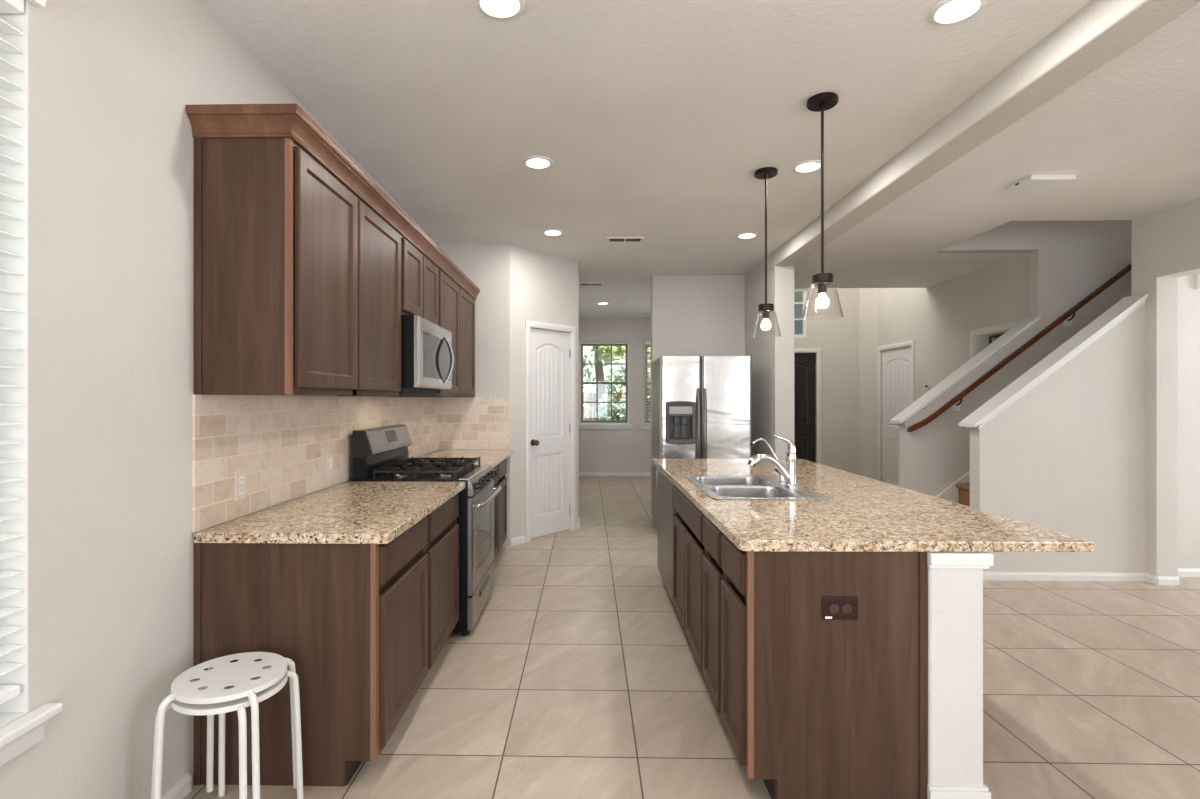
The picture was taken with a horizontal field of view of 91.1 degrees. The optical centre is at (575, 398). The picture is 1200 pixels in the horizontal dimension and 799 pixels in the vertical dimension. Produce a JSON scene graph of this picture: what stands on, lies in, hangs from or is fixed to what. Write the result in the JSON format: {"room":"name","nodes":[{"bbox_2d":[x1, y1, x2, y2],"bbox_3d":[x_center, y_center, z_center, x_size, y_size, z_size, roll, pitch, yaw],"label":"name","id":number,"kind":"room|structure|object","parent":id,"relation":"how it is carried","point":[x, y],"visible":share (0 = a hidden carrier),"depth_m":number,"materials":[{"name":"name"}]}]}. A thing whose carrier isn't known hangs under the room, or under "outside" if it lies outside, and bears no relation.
{"room":"kitchen","nodes":[
{"label":"kitchen","id":0,"kind":"room"},
{"bbox_2d":[0,0,438,798],"bbox_3d":[-1.441,-0.037,0.930,0.160,2.775,9.000,0,0,1],"label":"wall","id":1,"kind":"structure","parent":0,"point":[111,83],"depth_m":1.71,"materials":[{"name":"paint"}]},
{"bbox_2d":[0,0,61,765],"bbox_3d":[-1.423,-0.073,0.554,0.202,1.853,1.889,0,0,1],"label":"window","id":2,"kind":"structure","parent":1,"relation":"in","point":[20,730],"depth_m":1.45,"materials":[{"name":"white"}]},
{"bbox_2d":[0,0,45,703],"bbox_3d":[-1.381,-0.176,0.562,0.096,1.797,1.825,0,0,1],"label":"window blind","id":3,"kind":"object","parent":2,"relation":"attached to","point":[7,692],"visible":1,"depth_m":1.42,"materials":[{"name":"white plastic"}]},
{"bbox_2d":[161,772,191,798],"bbox_3d":[-1.352,1.319,1.029,0.013,0.062,2.000,0,0,1],"label":"baseboard","id":4,"kind":"structure","parent":1,"relation":"attached to","point":[183,787],"depth_m":1.98,"materials":[{"name":"white wood"}]},
{"bbox_2d":[194,138,400,395],"bbox_3d":[-1.144,-0.470,2.648,0.357,0.909,1.196,0,0,1],"label":"upper cabinet","id":5,"kind":"object","parent":1,"relation":"attached to","point":[297,279],"visible":0.95,"depth_m":2.06,"materials":[{"name":"brown wood"}]},
{"bbox_2d":[186,103,479,299],"bbox_3d":[-1.108,-0.960,3.714,0.384,0.096,3.409,0,0,1],"label":"crown molding","id":6,"kind":"structure","parent":5,"relation":"attached to","point":[206,120],"depth_m":2.17,"materials":[{"name":"brown wood"}]},
{"bbox_2d":[192,395,508,531],"bbox_3d":[-0.973,0.225,3.731,0.655,0.480,3.379,0,0,1],"label":"backsplash","id":7,"kind":"structure","parent":1,"relation":"attached to","point":[282,444],"depth_m":2.74,"materials":[{"name":"tile"}]},
{"bbox_2d":[235,470,245,500],"bbox_3d":[-1.316,0.340,2.313,0.008,0.115,0.070,0,0,1],"label":"wall outlet","id":8,"kind":"object","parent":7,"relation":"attached to","point":[240,476],"visible":1,"depth_m":2.30,"materials":[{"name":"beige plastic"}]},
{"bbox_2d":[239,476,243,483],"bbox_3d":[-1.313,0.319,2.313,0.002,0.033,0.033,0,0,1],"label":"socket","id":9,"kind":"object","parent":8,"relation":"attached to","point":[241,478],"depth_m":2.31,"materials":[{"name":"white plastic"}]},
{"bbox_2d":[239,487,243,494],"bbox_3d":[-1.313,0.361,2.313,0.002,0.033,0.033,0,0,1],"label":"socket","id":10,"kind":"object","parent":8,"relation":"attached to","point":[241,489],"depth_m":2.31,"materials":[{"name":"white plastic"}]},
{"bbox_2d":[327,452,332,474],"bbox_3d":[-1.299,0.340,3.118,0.009,0.115,0.070,0,0,1],"label":"wall outlet","id":11,"kind":"object","parent":7,"relation":"attached to","point":[330,454],"visible":1,"depth_m":3.10,"materials":[{"name":"beige plastic"}]},
{"bbox_2d":[400,234,438,325],"bbox_3d":[-1.123,-0.699,3.649,0.357,0.453,0.801,0,0,1],"label":"upper cabinet","id":12,"kind":"object","parent":1,"relation":"attached to","point":[419,275],"visible":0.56,"depth_m":3.56,"materials":[{"name":"brown wood"}]},
{"bbox_2d":[399,315,453,395],"bbox_3d":[-1.049,-0.244,3.651,0.505,0.445,0.780,0,0,1],"label":"microwave","id":13,"kind":"object","parent":12,"relation":"attached to","point":[427,356],"visible":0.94,"depth_m":3.40,"materials":[{"name":"silver metal"}]},
{"bbox_2d":[388,267,474,396],"bbox_3d":[-1.100,-0.470,4.733,0.357,0.909,1.361,0,0,1],"label":"upper cabinet","id":14,"kind":"object","parent":1,"relation":"attached to","point":[456,306],"visible":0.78,"depth_m":4.67,"materials":[{"name":"brown wood"}]},
{"bbox_2d":[439,244,509,545],"bbox_3d":[-1.015,-0.037,5.492,0.820,2.775,0.140,0,0,1],"label":"wall","id":15,"kind":"structure","parent":0,"point":[487,266],"depth_m":5.42,"materials":[{"name":"paint"}]},
{"bbox_2d":[510,244,577,538],"bbox_3d":[-0.334,-0.037,5.807,0.120,2.775,0.950,0,0,42],"label":"wall","id":16,"kind":"structure","parent":0,"point":[543,287],"depth_m":5.55,"materials":[{"name":"paint"}]},
{"bbox_2d":[510,517,579,545],"bbox_3d":[-0.208,1.319,5.887,0.181,0.062,1.228,0,0,32],"label":"baseboard","id":17,"kind":"structure","parent":16,"relation":"attached to","point":[521,539],"depth_m":5.50,"materials":[{"name":"white wood"}]},
{"bbox_2d":[525,320,575,541],"bbox_3d":[-0.268,0.302,5.843,0.170,2.095,0.710,0,0,42],"label":"door","id":18,"kind":"structure","parent":16,"relation":"in","point":[550,349],"depth_m":5.83,"materials":[{"name":"white wood"}]},
{"bbox_2d":[578,264,578,521],"bbox_3d":[-0.038,-0.037,6.287,0.140,2.775,0.330,0,0,1],"label":"wall","id":19,"kind":"structure","parent":0,"point":[578,264],"depth_m":6.16,"materials":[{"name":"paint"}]},
{"bbox_2d":[579,318,650,471],"bbox_3d":[1.094,-0.037,10.404,2.650,2.775,0.150,0,0,1],"label":"wall","id":20,"kind":"structure","parent":0,"point":[600,450],"depth_m":10.33,"materials":[{"name":"paint"}]},
{"bbox_2d":[579,342,632,425],"bbox_3d":[0.506,-0.270,10.389,0.995,1.490,0.185,0,0,1],"label":"window","id":21,"kind":"structure","parent":20,"relation":"in","point":[581,344],"depth_m":10.42,"materials":[{"name":"white"}]},
{"bbox_2d":[579,472,650,475],"bbox_3d":[0.987,1.319,10.325,2.060,0.062,0.013,0,0,1],"label":"baseboard","id":22,"kind":"structure","parent":20,"relation":"attached to","point":[580,473],"depth_m":10.33,"materials":[{"name":"white"}]},
{"bbox_2d":[579,426,650,428],"bbox_3d":[1.037,0.500,10.315,2.060,0.050,0.030,0,0,1],"label":"trim","id":23,"kind":"structure","parent":20,"relation":"attached to","point":[580,427],"depth_m":10.31,"materials":[{"name":"white wood"}]},
{"bbox_2d":[641,345,650,425],"bbox_3d":[1.611,-0.270,10.366,0.915,1.490,0.185,0,0,1],"label":"window","id":24,"kind":"structure","parent":20,"relation":"in","point":[645,418],"depth_m":10.40,"materials":[{"name":"white"}]},
{"bbox_2d":[644,341,650,423],"bbox_3d":[1.610,-0.283,10.354,0.795,1.457,0.054,0,0,1],"label":"window blind","id":25,"kind":"object","parent":24,"relation":"attached to","point":[645,342],"visible":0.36,"depth_m":10.35,"materials":[{"name":"white plastic"}]},
{"bbox_2d":[202,0,1091,317],"bbox_3d":[0.291,-1.475,3.370,3.540,0.100,14.350,0,0,1],"label":"ceiling","id":26,"kind":"structure","parent":0,"point":[655,120],"depth_m":2.85,"materials":[{"name":"paint"}]},
{"bbox_2d":[475,0,524,19],"bbox_3d":[-0.272,-1.418,2.110,0.180,0.013,0.180,0,0,1],"label":"recessed light","id":27,"kind":"object","parent":26,"relation":"in","point":[496,9],"visible":1,"depth_m":2.13,"materials":[{"name":"white plastic"}]},
{"bbox_2d":[523,156,552,168],"bbox_3d":[-0.227,-1.418,3.535,0.180,0.013,0.180,0,0,1],"label":"recessed light","id":28,"kind":"object","parent":26,"relation":"in","point":[536,162],"visible":1,"depth_m":3.51,"materials":[{"name":"white plastic"}]},
{"bbox_2d":[543,229,562,235],"bbox_3d":[-0.194,-1.418,5.017,0.180,0.013,0.180,0,0,1],"label":"recessed light","id":29,"kind":"object","parent":26,"relation":"in","point":[552,232],"visible":1,"depth_m":4.99,"materials":[{"name":"white plastic"}]},
{"bbox_2d":[579,283,602,285],"bbox_3d":[0.188,-1.420,7.288,0.300,0.008,0.160,0,0,1],"label":"ceiling vent","id":30,"kind":"object","parent":26,"relation":"in","point":[580,284],"visible":0.95,"depth_m":7.28,"materials":[{"name":"white plastic"}]},
{"bbox_2d":[607,237,643,242],"bbox_3d":[0.439,-1.420,5.252,0.320,0.008,0.160,0,0,1],"label":"ceiling vent","id":31,"kind":"object","parent":26,"relation":"in","point":[609,239],"visible":1,"depth_m":5.25,"materials":[{"name":"white plastic"}]},
{"bbox_2d":[736,232,757,238],"bbox_3d":[1.489,-1.418,5.109,0.180,0.013,0.180,0,0,1],"label":"recessed light","id":32,"kind":"object","parent":26,"relation":"in","point":[745,235],"visible":1,"depth_m":5.08,"materials":[{"name":"white plastic"}]},
{"bbox_2d":[751,167,781,336],"bbox_3d":[1.189,-0.906,3.676,0.184,1.037,0.184,0,0,1],"label":"pendant light","id":33,"kind":"object","parent":26,"relation":"hanging from","point":[765,173],"visible":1,"depth_m":3.66,"materials":[{"name":"brown metal"}]},
{"bbox_2d":[763,311,768,318],"bbox_3d":[1.189,-0.525,3.676,0.040,0.047,0.040,0,0,1],"label":"socket","id":34,"kind":"object","parent":33,"relation":"attached to","point":[765,313],"depth_m":3.66,"materials":[{"name":"silver metal"}]},
{"bbox_2d":[792,160,820,172],"bbox_3d":[1.421,-1.418,3.596,0.180,0.013,0.180,0,0,1],"label":"recessed light","id":35,"kind":"object","parent":26,"relation":"in","point":[810,165],"visible":0.96,"depth_m":3.57,"materials":[{"name":"white plastic"}]},
{"bbox_2d":[802,92,843,316],"bbox_3d":[1.173,-0.906,2.796,0.184,1.037,0.184,0,0,1],"label":"pendant light","id":36,"kind":"object","parent":26,"relation":"hanging from","point":[821,102],"visible":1,"depth_m":2.79,"materials":[{"name":"brown metal"}]},
{"bbox_2d":[818,283,826,293],"bbox_3d":[1.173,-0.525,2.796,0.040,0.047,0.040,0,0,1],"label":"socket","id":37,"kind":"object","parent":36,"relation":"attached to","point":[822,287],"depth_m":2.78,"materials":[{"name":"silver metal"}]},
{"bbox_2d":[928,0,986,24],"bbox_3d":[1.390,-1.418,2.143,0.180,0.013,0.180,0,0,1],"label":"recessed light","id":38,"kind":"object","parent":26,"relation":"in","point":[946,12],"visible":1,"depth_m":2.14,"materials":[{"name":"white plastic"}]},
{"bbox_2d":[775,0,1199,265],"bbox_3d":[1.917,-1.355,1.010,0.190,0.140,9.300,0,0,1],"label":"ceiling beam","id":39,"kind":"structure","parent":26,"relation":"attached to","point":[1100,31],"depth_m":2.59,"materials":[{"name":"paint"}]},
{"bbox_2d":[183,476,1199,798],"bbox_3d":[2.895,1.410,3.315,8.750,0.120,14.350,0,0,1],"label":"floor","id":40,"kind":"structure","parent":0,"point":[578,675],"depth_m":2.71,"materials":[{"name":"tile"}]},
{"bbox_2d":[151,661,303,798],"bbox_3d":[-1.079,1.120,1.845,0.316,0.456,0.316,0,0,4],"label":"stool","id":41,"kind":"object","parent":40,"relation":"on","point":[240,704],"visible":0.5,"depth_m":1.77,"materials":[{"name":"white metal"}]},
{"bbox_2d":[153,652,296,798],"bbox_3d":[-1.079,1.088,1.845,0.315,0.456,0.315,0,0,-3],"label":"stool","id":42,"kind":"object","parent":41,"relation":"on","point":[221,673],"visible":0.97,"depth_m":1.80,"materials":[{"name":"white metal"}]},
{"bbox_2d":[194,516,427,785],"bbox_3d":[-0.999,0.926,2.361,0.659,0.847,0.630,0,0,1],"label":"base cabinet","id":43,"kind":"object","parent":40,"relation":"on","point":[351,619],"visible":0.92,"depth_m":2.05,"materials":[{"name":"brown wood"}]},
{"bbox_2d":[194,481,465,543],"bbox_3d":[-0.973,0.483,2.678,0.678,0.037,1.286,0,0,1],"label":"countertop","id":44,"kind":"structure","parent":43,"relation":"on","point":[348,512],"depth_m":2.35,"materials":[{"name":"stone"}]},
{"bbox_2d":[353,425,500,635],"bbox_3d":[-0.882,0.764,3.709,0.750,1.172,0.770,0,0,1],"label":"gas range","id":45,"kind":"object","parent":40,"relation":"on","point":[379,453],"visible":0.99,"depth_m":3.46,"materials":[{"name":"silver"}]},
{"bbox_2d":[354,465,480,483],"bbox_3d":[-0.927,0.469,3.710,0.650,0.024,0.770,0,0,1],"label":"cooktop","id":46,"kind":"object","parent":45,"relation":"in","point":[471,474],"depth_m":3.42,"materials":[{"name":"black metal"}]},
{"bbox_2d":[425,493,458,670],"bbox_3d":[-0.986,0.926,2.998,0.659,0.847,0.641,0,0,1],"label":"base cabinet","id":47,"kind":"object","parent":40,"relation":"on","point":[442,547],"visible":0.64,"depth_m":2.92,"materials":[{"name":"brown wood"}]},
{"bbox_2d":[492,465,497,560],"bbox_3d":[-0.956,0.926,4.415,0.659,0.847,0.611,0,0,1],"label":"base cabinet","id":48,"kind":"object","parent":40,"relation":"on","point":[495,468],"visible":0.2,"depth_m":4.63,"materials":[{"name":"brown wood"}]},
{"bbox_2d":[417,450,512,466],"bbox_3d":[-0.929,0.483,4.754,0.678,0.037,1.303,0,0,1],"label":"countertop","id":49,"kind":"structure","parent":48,"relation":"on","point":[494,457],"depth_m":4.92,"materials":[{"name":"stone"}]},
{"bbox_2d":[496,458,506,551],"bbox_3d":[-0.944,0.926,4.991,0.659,0.847,0.538,0,0,1],"label":"base cabinet","id":50,"kind":"object","parent":40,"relation":"on","point":[502,466],"visible":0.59,"depth_m":5.00,"materials":[{"name":"brown wood"}]},
{"bbox_2d":[657,469,677,614],"bbox_3d":[0.890,0.927,3.958,0.597,0.845,0.796,0,0,1],"label":"dishwasher","id":51,"kind":"object","parent":40,"relation":"on","point":[665,509],"visible":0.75,"depth_m":3.90,"materials":[{"name":"silver"}]},
{"bbox_2d":[673,486,705,670],"bbox_3d":[0.876,0.926,3.099,0.599,0.847,0.910,0,0,1],"label":"base cabinet","id":52,"kind":"object","parent":40,"relation":"on","point":[688,548],"visible":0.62,"depth_m":3.02,"materials":[{"name":"brown wood"}]},
{"bbox_2d":[652,459,1093,551],"bbox_3d":[1.155,0.483,3.252,1.172,0.037,2.674,0,0,1],"label":"countertop","id":53,"kind":"structure","parent":52,"relation":"on","point":[862,514],"depth_m":2.27,"materials":[{"name":"stone"}]},
{"bbox_2d":[685,476,830,499],"bbox_3d":[0.915,0.550,3.109,0.550,0.184,0.805,0,0,1],"label":"sink","id":54,"kind":"object","parent":53,"relation":"in","point":[715,487],"visible":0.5,"depth_m":3.08,"materials":[{"name":"metal"}]},
{"bbox_2d":[695,476,771,484],"bbox_3d":[0.879,0.550,3.302,0.380,0.184,0.350,0,0,1],"label":"basin","id":55,"kind":"object","parent":54,"relation":"in","point":[702,480],"depth_m":3.47,"materials":[{"name":"silver metal"}]},
{"bbox_2d":[709,486,797,496],"bbox_3d":[0.871,0.550,2.915,0.380,0.184,0.345,0,0,1],"label":"basin","id":56,"kind":"object","parent":54,"relation":"in","point":[718,491],"depth_m":3.08,"materials":[{"name":"silver metal"}]},
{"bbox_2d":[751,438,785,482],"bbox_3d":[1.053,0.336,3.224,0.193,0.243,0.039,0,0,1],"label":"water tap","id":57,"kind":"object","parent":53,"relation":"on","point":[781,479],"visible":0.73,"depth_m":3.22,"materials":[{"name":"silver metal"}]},
{"bbox_2d":[748,434,797,486],"bbox_3d":[1.029,0.320,3.078,0.263,0.275,0.070,0,0,1],"label":"faucet","id":58,"kind":"object","parent":53,"relation":"on","point":[788,473],"visible":1,"depth_m":3.06,"materials":[{"name":"silver metal"}]},
{"bbox_2d":[652,356,751,527],"bbox_3d":[1.283,0.466,6.062,0.900,1.768,0.784,0,0,1],"label":"refrigerator","id":59,"kind":"object","parent":40,"relation":"on","point":[702,405],"visible":0.7,"depth_m":5.73,"materials":[{"name":"grey metal"}]},
{"bbox_2d":[669,414,692,416],"bbox_3d":[1.024,0.158,5.751,0.225,0.024,0.067,0,0,1],"label":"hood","id":60,"kind":"object","parent":59,"relation":"attached to","point":[670,415],"depth_m":5.72,"materials":[{"name":"grey plastic"}]},
{"bbox_2d":[702,516,723,713],"bbox_3d":[0.862,0.926,2.463,0.599,0.847,0.358,0,0,1],"label":"base cabinet","id":61,"kind":"object","parent":40,"relation":"on","point":[712,572],"visible":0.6,"depth_m":2.46,"materials":[{"name":"brown wood"}]},
{"bbox_2d":[721,534,927,798],"bbox_3d":[0.858,0.926,2.109,0.605,0.847,0.346,0,0,1],"label":"base cabinet","id":62,"kind":"object","parent":40,"relation":"on","point":[813,707],"visible":0.95,"depth_m":1.94,"materials":[{"name":"brown wood"}]},
{"bbox_2d":[822,596,857,619],"bbox_3d":[0.872,0.690,1.937,0.118,0.076,0.008,0,0,1],"label":"wall outlet","id":63,"kind":"object","parent":62,"relation":"attached to","point":[833,608],"visible":1,"depth_m":1.94,"materials":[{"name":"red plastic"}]},
{"bbox_2d":[829,604,838,613],"bbox_3d":[0.851,0.690,1.935,0.033,0.033,0.002,0,0,1],"label":"socket","id":64,"kind":"object","parent":63,"relation":"attached to","point":[833,608],"depth_m":1.93,"materials":[{"name":"black plastic"}]},
{"bbox_2d":[842,604,851,613],"bbox_3d":[0.893,0.690,1.934,0.033,0.033,0.002,0,0,1],"label":"socket","id":65,"kind":"object","parent":63,"relation":"attached to","point":[846,608],"depth_m":1.93,"materials":[{"name":"black plastic"}]},
{"bbox_2d":[936,471,969,506],"bbox_3d":[4.470,0.071,4.928,3.072,2.557,0.837,0,0,1],"label":"staircase","id":66,"kind":"structure","parent":40,"relation":"on","point":[959,491],"depth_m":5.35,"materials":[{"name":"paint"}]},
{"bbox_2d":[651,275,744,514],"bbox_3d":[1.411,-0.037,6.822,1.065,2.775,0.160,0,0,1],"label":"wall","id":67,"kind":"structure","parent":0,"point":[692,315],"depth_m":6.74,"materials":[{"name":"paint"}]},
{"bbox_2d":[745,252,794,458],"bbox_3d":[2.063,-0.037,7.983,0.190,2.775,4.650,0,0,1],"label":"wall","id":68,"kind":"structure","parent":0,"point":[773,355],"depth_m":5.77,"materials":[{"name":"paint"}]},
{"bbox_2d":[795,288,859,474],"bbox_3d":[3.205,-1.350,8.765,2.060,5.400,0.160,0,0,1],"label":"wall","id":69,"kind":"structure","parent":0,"point":[837,336],"depth_m":8.67,"materials":[{"name":"paint"}]},
{"bbox_2d":[795,292,801,333],"bbox_3d":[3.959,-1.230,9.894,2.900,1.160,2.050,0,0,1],"label":"window pane","id":70,"kind":"structure","parent":69,"relation":"attached to","point":[798,295],"depth_m":10.82,"materials":[{"name":"clear glass"}]},
{"bbox_2d":[795,288,806,336],"bbox_3d":[3.010,-1.280,8.764,0.850,0.740,0.050,0,0,1],"label":"window","id":71,"kind":"structure","parent":69,"relation":"in","point":[803,290],"depth_m":8.73,"materials":[{"name":"white wood"}]},
{"bbox_2d":[795,348,820,463],"bbox_3d":[3.104,0.302,8.758,1.030,2.095,0.179,0,0,1],"label":"door","id":72,"kind":"structure","parent":69,"relation":"in","point":[805,358],"depth_m":8.71,"materials":[{"name":"black wood"}]},
{"bbox_2d":[860,288,877,479],"bbox_3d":[4.330,-1.350,8.592,0.247,5.400,0.489,0,0,-15],"label":"wall","id":73,"kind":"structure","parent":0,"point":[868,296],"depth_m":8.53,"materials":[{"name":"paint"}]},
{"bbox_2d":[927,552,993,798],"bbox_3d":[1.282,0.926,3.236,0.202,0.847,2.661,0,0,1],"label":"wall","id":74,"kind":"structure","parent":0,"point":[955,579],"depth_m":1.92,"materials":[{"name":"paint"}]},
{"bbox_2d":[989,334,1002,344],"bbox_3d":[4.921,-0.005,6.328,1.025,2.710,1.740,0,0,1],"label":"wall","id":75,"kind":"structure","parent":0,"point":[993,336],"depth_m":6.65,"materials":[{"name":"paint"}]},
{"bbox_2d":[794,3,1199,287],"bbox_3d":[4.601,-1.485,1.644,5.270,0.250,11.080,0,0,1],"label":"ceiling","id":76,"kind":"structure","parent":0,"point":[1128,131],"depth_m":3.58,"materials":[{"name":"paint"}]},
{"bbox_2d":[1005,174,1075,192],"bbox_3d":[2.894,-1.343,3.670,0.276,0.034,0.240,0,0,1],"label":"ceiling detector","id":77,"kind":"object","parent":76,"relation":"attached to","point":[1046,183],"visible":1,"depth_m":3.62,"materials":[{"name":"white plastic"}]},
{"bbox_2d":[899,220,1130,496],"bbox_3d":[5.167,-1.350,5.393,4.294,5.400,0.120,0,0,1],"label":"wall","id":78,"kind":"structure","parent":0,"point":[1069,260],"depth_m":5.36,"materials":[{"name":"paint"}]},
{"bbox_2d":[890,315,1040,424],"bbox_3d":[3.585,-0.262,5.426,1.249,1.004,0.200,0,0,1],"label":"trim","id":79,"kind":"structure","parent":78,"relation":"attached to","point":[1026,324],"depth_m":5.36,"materials":[{"name":"white wood"}]},
{"bbox_2d":[907,263,1130,431],"bbox_3d":[4.255,-0.665,5.300,2.515,1.931,0.101,0,0,1],"label":"handrail","id":80,"kind":"object","parent":78,"relation":"attached to","point":[1066,317],"visible":0.77,"depth_m":5.26,"materials":[{"name":"brown wood"}]},
{"bbox_2d":[878,198,1199,575],"bbox_3d":[4.260,-1.350,2.351,0.150,5.400,12.080,0,0,1],"label":"wall","id":81,"kind":"structure","parent":0,"point":[1172,233],"depth_m":4.33,"materials":[{"name":"paint"}]},
{"bbox_2d":[877,340,914,485],"bbox_3d":[4.363,0.302,7.910,0.159,2.095,0.930,0,0,1],"label":"door","id":82,"kind":"structure","parent":81,"relation":"in","point":[897,365],"depth_m":8.03,"materials":[{"name":"white wood"}]},
{"bbox_2d":[970,321,1019,358],"bbox_3d":[4.321,0.304,5.926,0.156,2.092,0.834,0,0,1],"label":"trim","id":83,"kind":"structure","parent":81,"relation":"attached to","point":[979,340],"depth_m":6.27,"materials":[{"name":"white paint"}]},
{"bbox_2d":[958,293,1147,428],"bbox_3d":[3.584,-0.277,4.433,1.257,1.010,0.195,0,0,1],"label":"trim","id":84,"kind":"structure","parent":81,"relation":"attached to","point":[1126,306],"depth_m":4.38,"materials":[{"name":"white wood"}]},
{"bbox_2d":[970,301,1145,572],"bbox_3d":[3.622,0.290,4.432,1.213,2.120,0.115,0,0,1],"label":"wall","id":85,"kind":"structure","parent":0,"point":[1068,456],"depth_m":4.37,"materials":[{"name":"paint"}]},
{"bbox_2d":[1131,216,1145,295],"bbox_3d":[4.305,-0.005,4.418,0.148,2.710,0.115,0,0,1],"label":"wall pier","id":86,"kind":"object","parent":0,"point":[1138,226],"visible":0.21,"depth_m":4.42,"materials":[{"name":"paint"}]},
{"bbox_2d":[1178,274,1199,567],"bbox_3d":[5.750,-0.005,2.655,2.815,2.710,3.650,0,0,1],"label":"wall","id":87,"kind":"structure","parent":0,"point":[1188,295],"depth_m":4.47,"materials":[{"name":"paint"}]},
{"bbox_2d":[983,572,1178,584],"bbox_3d":[3.695,1.319,4.324,1.363,0.062,0.098,0,0,1],"label":"baseboard","id":88,"kind":"structure","parent":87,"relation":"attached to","point":[987,576],"depth_m":4.36,"materials":[{"name":"white wood"}]},
{"bbox_2d":[1178,568,1199,576],"bbox_3d":[5.487,1.319,4.449,2.215,0.062,0.013,0,0,1],"label":"baseboard","id":89,"kind":"structure","parent":87,"relation":"attached to","point":[1182,572],"depth_m":4.46,"materials":[{"name":"white wood"}]},
{"bbox_2d":[1196,273,1199,288],"bbox_3d":[4.785,-0.897,4.452,0.140,0.125,0.036,0,0,1],"label":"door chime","id":90,"kind":"object","parent":87,"relation":"attached to","point":[1197,274],"visible":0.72,"depth_m":4.46,"materials":[{"name":"white plastic"}]},
{"label":"outside","id":91,"kind":"structure","parent":0,"visible":0},
{"bbox_3d":[1.294,1.650,13.976,30.000,0.100,52.000,0,0,1],"label":"ground","id":92,"kind":"structure","parent":91,"visible":0},
{"bbox_2d":[583,379,590,420],"bbox_3d":[-0.097,0.527,13.176,0.910,2.151,1.210,0,0,1],"label":"shrub","id":93,"kind":"object","parent":92,"relation":"on","point":[586,408],"visible":0.03,"depth_m":12.96,"materials":[{"name":"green plant"}]},
{"bbox_2d":[583,352,595,388],"bbox_3d":[-1.690,-1.976,20.678,4.141,7.164,4.435,0,0,-34],"label":"tree","id":94,"kind":"object","parent":92,"relation":"on","point":[588,370],"visible":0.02,"depth_m":20.05,"materials":[{"name":"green plant"}]},
{"bbox_2d":[595,366,625,420],"bbox_3d":[0.974,0.428,13.346,0.998,2.348,1.326,0,0,-10],"label":"shrub","id":95,"kind":"object","parent":92,"relation":"on","point":[619,410],"visible":0.41,"depth_m":13.26,"materials":[{"name":"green plant"}]},
{"bbox_2d":[583,392,650,420],"bbox_3d":[0.705,0.660,24.020,14.400,1.880,0.060,0,0,1],"label":"fence","id":96,"kind":"object","parent":92,"relation":"on","point":[592,395],"visible":0.05,"depth_m":23.99,"materials":[{"name":"white wood"}]},
{"bbox_2d":[590,346,650,420],"bbox_3d":[0.753,-1.463,15.705,4.523,6.140,3.748,0,0,26],"label":"tree","id":97,"kind":"object","parent":92,"relation":"on","point":[617,351],"visible":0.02,"depth_m":15.40,"materials":[{"name":"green plant"}]},
{"bbox_2d":[648,379,650,418],"bbox_3d":[3.584,-1.710,20.230,4.680,6.631,4.112,0,0,1],"label":"tree","id":98,"kind":"object","parent":92,"relation":"on","point":[650,379],"visible":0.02,"depth_m":19.71,"materials":[{"name":"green plant"}]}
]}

